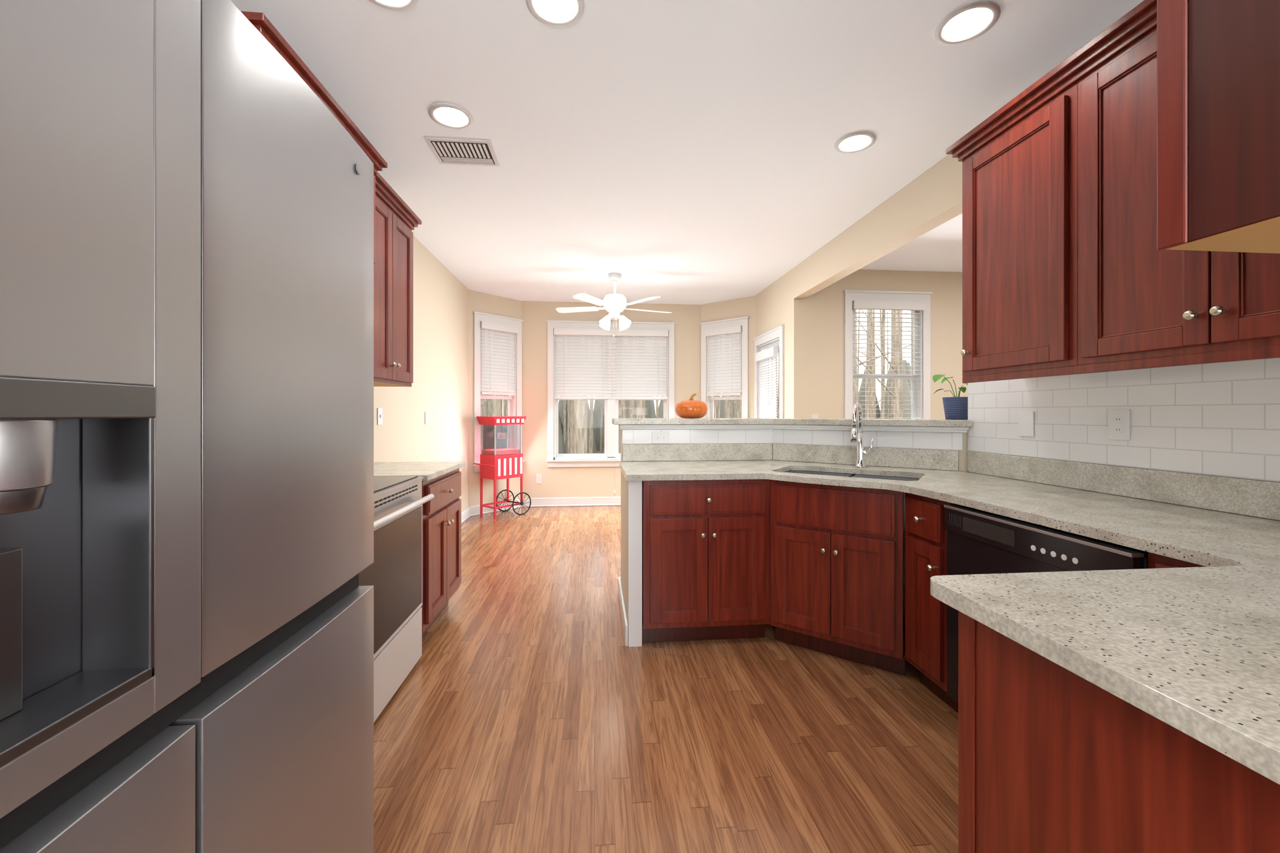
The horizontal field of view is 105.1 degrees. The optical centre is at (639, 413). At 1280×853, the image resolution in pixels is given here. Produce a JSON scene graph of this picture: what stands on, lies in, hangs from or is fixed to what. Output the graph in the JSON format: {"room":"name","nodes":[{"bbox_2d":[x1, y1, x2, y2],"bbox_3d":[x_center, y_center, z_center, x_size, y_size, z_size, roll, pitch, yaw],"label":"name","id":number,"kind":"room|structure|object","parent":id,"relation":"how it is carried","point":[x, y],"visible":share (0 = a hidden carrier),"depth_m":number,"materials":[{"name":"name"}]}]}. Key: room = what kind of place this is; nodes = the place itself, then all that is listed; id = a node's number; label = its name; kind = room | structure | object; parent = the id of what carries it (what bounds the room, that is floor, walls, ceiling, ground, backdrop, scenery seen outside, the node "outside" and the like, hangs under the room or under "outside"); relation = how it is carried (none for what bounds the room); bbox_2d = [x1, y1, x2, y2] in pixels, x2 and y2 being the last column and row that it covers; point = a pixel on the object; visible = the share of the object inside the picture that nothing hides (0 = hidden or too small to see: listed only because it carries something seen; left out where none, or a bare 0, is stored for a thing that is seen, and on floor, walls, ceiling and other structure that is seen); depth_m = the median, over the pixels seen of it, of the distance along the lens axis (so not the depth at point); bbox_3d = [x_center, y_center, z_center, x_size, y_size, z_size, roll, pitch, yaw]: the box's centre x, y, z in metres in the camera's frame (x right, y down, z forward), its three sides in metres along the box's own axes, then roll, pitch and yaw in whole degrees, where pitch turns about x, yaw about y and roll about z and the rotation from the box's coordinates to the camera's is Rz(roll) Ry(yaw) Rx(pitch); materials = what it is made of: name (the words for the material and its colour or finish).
{"room":"kitchen","nodes":[
{"label":"kitchen","id":0,"kind":"room"},
{"bbox_2d":[373,505,958,852],"bbox_3d":[2.108,1.265,2.698,7.700,0.060,8.180,0,0,-5],"label":"floor","id":1,"kind":"structure","parent":0,"point":[525,721],"depth_m":1.89,"materials":[{"name":"brown wood"}]},
{"bbox_2d":[0,0,373,852],"bbox_3d":[-0.988,0.346,0.539,0.932,1.776,0.967,0,0,-5],"label":"refrigerator","id":2,"kind":"object","parent":1,"relation":"on","point":[186,226],"visible":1,"depth_m":0.56,"materials":[{"name":"silver metal"}]},
{"bbox_2d":[358,476,434,722],"bbox_3d":[-1.342,0.695,2.061,0.703,1.079,0.753,0,0,-5],"label":"range","id":3,"kind":"object","parent":1,"relation":"on","point":[395,574],"visible":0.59,"depth_m":2.12,"materials":[{"name":"white metal"}]},
{"bbox_2d":[420,468,461,637],"bbox_3d":[-1.359,0.791,2.093,0.675,0.884,2.160,0,0,-5],"label":"base cabinet","id":4,"kind":"object","parent":1,"relation":"on","point":[442,515],"visible":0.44,"depth_m":2.76,"materials":[{"name":"brown wood"}]},
{"bbox_2d":[373,461,465,481],"bbox_3d":[-1.372,0.278,2.102,0.651,0.136,2.200,0,0,-5],"label":"countertop","id":5,"kind":"structure","parent":4,"relation":"on","point":[430,471],"depth_m":2.82,"materials":[{"name":"stone"}]},
{"bbox_2d":[473,416,531,519],"bbox_3d":[-1.676,0.637,5.954,0.364,1.205,0.607,0,0,39],"label":"cart","id":6,"kind":"object","parent":1,"relation":"on","point":[494,464],"visible":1,"depth_m":5.87,"materials":[{"name":"red metal"}]},
{"bbox_2d":[642,479,1279,852],"bbox_3d":[1.038,0.791,1.112,1.759,0.884,4.421,0,0,-5],"label":"base cabinet","id":7,"kind":"object","parent":1,"relation":"on","point":[1051,760],"visible":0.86,"depth_m":2.00,"materials":[{"name":"brown wood"}]},
{"bbox_2d":[619,459,1279,785],"bbox_3d":[0.994,0.331,1.083,1.851,0.031,4.471,0,0,-5],"label":"countertop","id":8,"kind":"structure","parent":7,"relation":"on","point":[1196,650],"depth_m":0.83,"materials":[{"name":"stone"}]},
{"bbox_2d":[786,470,919,527],"bbox_3d":[1.109,0.442,2.633,0.700,0.187,0.397,0,0,35],"label":"sink","id":9,"kind":"object","parent":8,"relation":"in","point":[795,472],"visible":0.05,"depth_m":2.75,"materials":[{"name":"silver metal"}]},
{"bbox_2d":[850,402,873,467],"bbox_3d":[1.245,0.125,2.813,0.208,0.378,0.098,0,0,-37],"label":"faucet","id":10,"kind":"object","parent":8,"relation":"on","point":[857,407],"visible":1,"depth_m":2.85,"materials":[{"name":"silver metal"}]},
{"bbox_2d":[943,504,1148,704],"bbox_3d":[1.537,0.798,1.635,0.596,0.870,0.691,0,0,-5],"label":"dishwasher","id":11,"kind":"object","parent":1,"relation":"on","point":[978,542],"visible":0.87,"depth_m":1.66,"materials":[{"name":"black plastic"},{"name":"black painted metal"}]},
{"bbox_2d":[230,0,1143,304],"bbox_3d":[2.108,-1.525,2.698,7.700,0.080,8.180,0,0,-5],"label":"ceiling","id":12,"kind":"structure","parent":0,"point":[684,151],"depth_m":2.42,"materials":[{"name":"white paint"}]},
{"bbox_2d":[368,0,418,11],"bbox_3d":[-0.881,-1.489,1.695,0.210,0.030,0.210,0,0,-5],"label":"recessed light","id":13,"kind":"object","parent":12,"relation":"in","point":[407,5],"visible":1,"depth_m":1.77,"materials":[{"name":"white plastic"}]},
{"bbox_2d":[428,102,473,129],"bbox_3d":[-0.941,-1.489,2.443,0.210,0.030,0.210,0,0,-5],"label":"recessed light","id":14,"kind":"object","parent":12,"relation":"in","point":[449,113],"visible":0.99,"depth_m":2.44,"materials":[{"name":"white plastic"}]},
{"bbox_2d":[423,137,500,166],"bbox_3d":[-0.998,-1.478,2.779,0.350,0.011,0.270,0,0,-5],"label":"ceiling vent","id":15,"kind":"object","parent":12,"relation":"in","point":[447,151],"visible":1,"depth_m":2.76,"materials":[{"name":"white plastic"}]},
{"bbox_2d":[525,0,584,27],"bbox_3d":[-0.306,-1.489,1.769,0.210,0.030,0.210,0,0,-5],"label":"recessed light","id":16,"kind":"object","parent":12,"relation":"in","point":[553,8],"visible":1,"depth_m":1.80,"materials":[{"name":"white plastic"}]},
{"bbox_2d":[555,273,671,341],"bbox_3d":[-0.273,-1.124,5.288,1.277,0.719,1.219,0,0,-5],"label":"ceiling fan","id":17,"kind":"object","parent":12,"relation":"hanging from","point":[614,303],"depth_m":5.17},
{"bbox_2d":[834,131,876,153],"bbox_3d":[1.176,-1.489,2.681,0.210,0.030,0.210,0,0,-5],"label":"recessed light","id":18,"kind":"object","parent":12,"relation":"in","point":[854,140],"visible":0.98,"depth_m":2.68,"materials":[{"name":"white plastic"}]},
{"bbox_2d":[934,0,1000,45],"bbox_3d":[1.242,-1.489,1.863,0.210,0.030,0.210,0,0,-5],"label":"recessed light","id":19,"kind":"object","parent":12,"relation":"in","point":[969,20],"visible":1,"depth_m":1.86,"materials":[{"name":"white plastic"}]},
{"bbox_2d":[373,154,1276,647],"bbox_3d":[2.108,-0.125,2.698,7.940,2.720,8.420,0,0,-5],"label":"wall","id":20,"kind":"structure","parent":0,"point":[808,300],"depth_m":5.03,"materials":[{"name":"beige paint"}]},
{"bbox_2d":[240,10,421,386],"bbox_3d":[-1.492,-0.720,2.346,0.457,1.100,1.642,0,0,-5],"label":"upper cabinet","id":21,"kind":"object","parent":20,"relation":"attached to","point":[394,221],"visible":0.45,"depth_m":2.71,"materials":[{"name":"brown wood"}]},
{"bbox_2d":[377,408,382,425],"bbox_3d":[-1.820,0.020,3.436,0.010,0.117,0.075,0,0,-5],"label":"wall switch","id":22,"kind":"object","parent":20,"relation":"attached to","point":[380,410],"visible":1,"depth_m":3.43,"materials":[{"name":"white plastic"}]},
{"bbox_2d":[425,411,428,424],"bbox_3d":[-1.911,0.040,4.391,0.008,0.117,0.075,0,0,-5],"label":"wall switch","id":23,"kind":"object","parent":20,"relation":"attached to","point":[426,412],"visible":1,"depth_m":4.38,"materials":[{"name":"white plastic"}]},
{"bbox_2d":[472,311,524,472],"bbox_3d":[-1.816,-0.260,6.209,0.170,1.940,0.725,0,0,39],"label":"bay window","id":24,"kind":"structure","parent":20,"relation":"in","point":[488,379],"depth_m":6.17,"materials":[{"name":"white wood"}]},
{"bbox_2d":[536,474,542,483],"bbox_3d":[-1.336,0.865,6.479,0.075,0.117,0.007,0,0,-5],"label":"outlet","id":25,"kind":"object","parent":20,"relation":"attached to","point":[539,477],"visible":1,"depth_m":6.48,"materials":[{"name":"white plastic"}]},
{"bbox_2d":[461,496,628,646],"bbox_3d":[1.915,1.177,4.780,7.698,0.114,3.993,0,0,-5],"label":"baseboard","id":26,"kind":"structure","parent":20,"relation":"attached to","point":[543,502],"depth_m":6.46,"materials":[{"name":"white wood"}]},
{"bbox_2d":[546,320,675,495],"bbox_3d":[-0.383,-0.068,6.608,1.725,2.325,0.170,0,0,-5],"label":"window","id":27,"kind":"structure","parent":20,"relation":"in","point":[609,376],"depth_m":6.57,"materials":[{"name":"white"}]},
{"bbox_2d":[699,316,749,418],"bbox_3d":[1.134,-0.260,6.482,0.725,1.940,0.170,0,0,40],"label":"bay window","id":28,"kind":"structure","parent":20,"relation":"in","point":[722,378],"depth_m":6.44,"materials":[{"name":"white"}]},
{"bbox_2d":[753,325,784,418],"bbox_3d":[1.527,0.146,5.697,0.180,2.173,0.934,0,0,-5],"label":"door","id":29,"kind":"structure","parent":20,"relation":"in","point":[770,350],"depth_m":5.65,"materials":[{"name":"white wood"}]},
{"bbox_2d":[611,418,971,433],"bbox_3d":[0.889,0.070,3.261,2.238,0.070,0.766,0,0,16],"label":"bar","id":30,"kind":"object","parent":20,"relation":"on","point":[935,425],"visible":0.93,"depth_m":3.17,"materials":[{"name":"stone"}]},
{"bbox_2d":[674,393,707,418],"bbox_3d":[0.353,-0.052,3.372,0.220,0.173,0.220,0,0,-5],"label":"pumpkin","id":31,"kind":"object","parent":30,"relation":"on","point":[690,408],"visible":0.97,"depth_m":3.29,"materials":[{"name":"ceramic"}]},
{"bbox_2d":[932,374,968,419],"bbox_3d":[1.723,-0.090,2.730,0.292,0.248,0.184,0,0,-5],"label":"potted plant","id":32,"kind":"object","parent":30,"relation":"on","point":[955,408],"visible":0.87,"depth_m":2.71,"materials":[{"name":"green plant"}]},
{"bbox_2d":[811,414,818,418],"bbox_3d":[1.784,0.065,4.992,0.075,0.117,0.008,0,0,-5],"label":"wall switch","id":33,"kind":"object","parent":20,"relation":"attached to","point":[813,416],"visible":0.44,"depth_m":4.99,"materials":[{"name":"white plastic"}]},
{"bbox_2d":[843,290,932,419],"bbox_3d":[2.554,-0.440,5.104,0.955,1.640,0.170,0,0,-5],"label":"room window","id":34,"kind":"structure","parent":20,"relation":"in","point":[917,302],"depth_m":5.07,"materials":[{"name":"white"}]},
{"bbox_2d":[622,358,1279,482],"bbox_3d":[1.620,0.017,1.435,1.411,0.370,4.788,0,0,-28],"label":"backsplash","id":35,"kind":"structure","parent":20,"relation":"attached to","point":[1222,419],"depth_m":1.87,"materials":[{"name":"white tile"}]},
{"bbox_2d":[651,432,669,443],"bbox_3d":[0.137,0.160,3.235,0.117,0.075,0.007,0,0,-5],"label":"wall outlet","id":36,"kind":"object","parent":35,"relation":"attached to","point":[657,437],"visible":1,"depth_m":3.23,"materials":[{"name":"white plastic"}]},
{"bbox_2d":[1019,411,1034,437],"bbox_3d":[1.800,0.049,2.282,0.004,0.117,0.075,0,0,-5],"label":"light switch","id":37,"kind":"object","parent":35,"relation":"attached to","point":[1026,418],"visible":1,"depth_m":2.28,"materials":[{"name":"white plastic"}]},
{"bbox_2d":[1108,409,1130,440],"bbox_3d":[1.837,0.043,1.879,0.007,0.117,0.075,0,0,-5],"label":"outlet","id":38,"kind":"object","parent":35,"relation":"attached to","point":[1119,420],"visible":1,"depth_m":1.87,"materials":[{"name":"white plastic"}]},
{"bbox_2d":[622,443,1279,520],"bbox_3d":[1.001,0.259,1.108,1.832,0.111,4.421,0,0,-5],"label":"backsplash","id":39,"kind":"structure","parent":20,"relation":"attached to","point":[1261,499],"depth_m":2.19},
{"bbox_2d":[945,0,1279,383],"bbox_3d":[1.686,-0.695,1.652,0.367,1.110,1.366,0,0,-5],"label":"upper cabinet","id":40,"kind":"object","parent":20,"relation":"attached to","point":[1064,272],"visible":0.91,"depth_m":1.67,"materials":[{"name":"brown wood"}]},
{"bbox_2d":[1157,0,1279,253],"bbox_3d":[1.316,-0.826,-0.098,1.430,1.311,1.361,0,0,-5],"label":"upper cabinet","id":41,"kind":"object","parent":20,"relation":"attached to","point":[1218,61],"visible":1,"depth_m":0.47,"materials":[{"name":"brown wood"}]},
{"label":"outside","id":42,"kind":"structure","parent":0,"visible":0},
{"bbox_2d":[562,451,603,453],"bbox_3d":[-3.253,4.785,34.849,120.000,0.100,110.000,0,0,-5],"label":"ground","id":43,"kind":"structure","parent":42,"point":[598,452],"depth_m":58.77,"materials":[{"name":"brown plant"}]},
{"bbox_2d":[480,309,912,454],"bbox_3d":[-1.656,-9.008,40.143,98.680,27.499,66.075,0,0,-5],"label":"trees","id":44,"kind":"object","parent":43,"relation":"on","point":[581,429],"visible":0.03,"depth_m":31.02,"materials":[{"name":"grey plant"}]}
]}

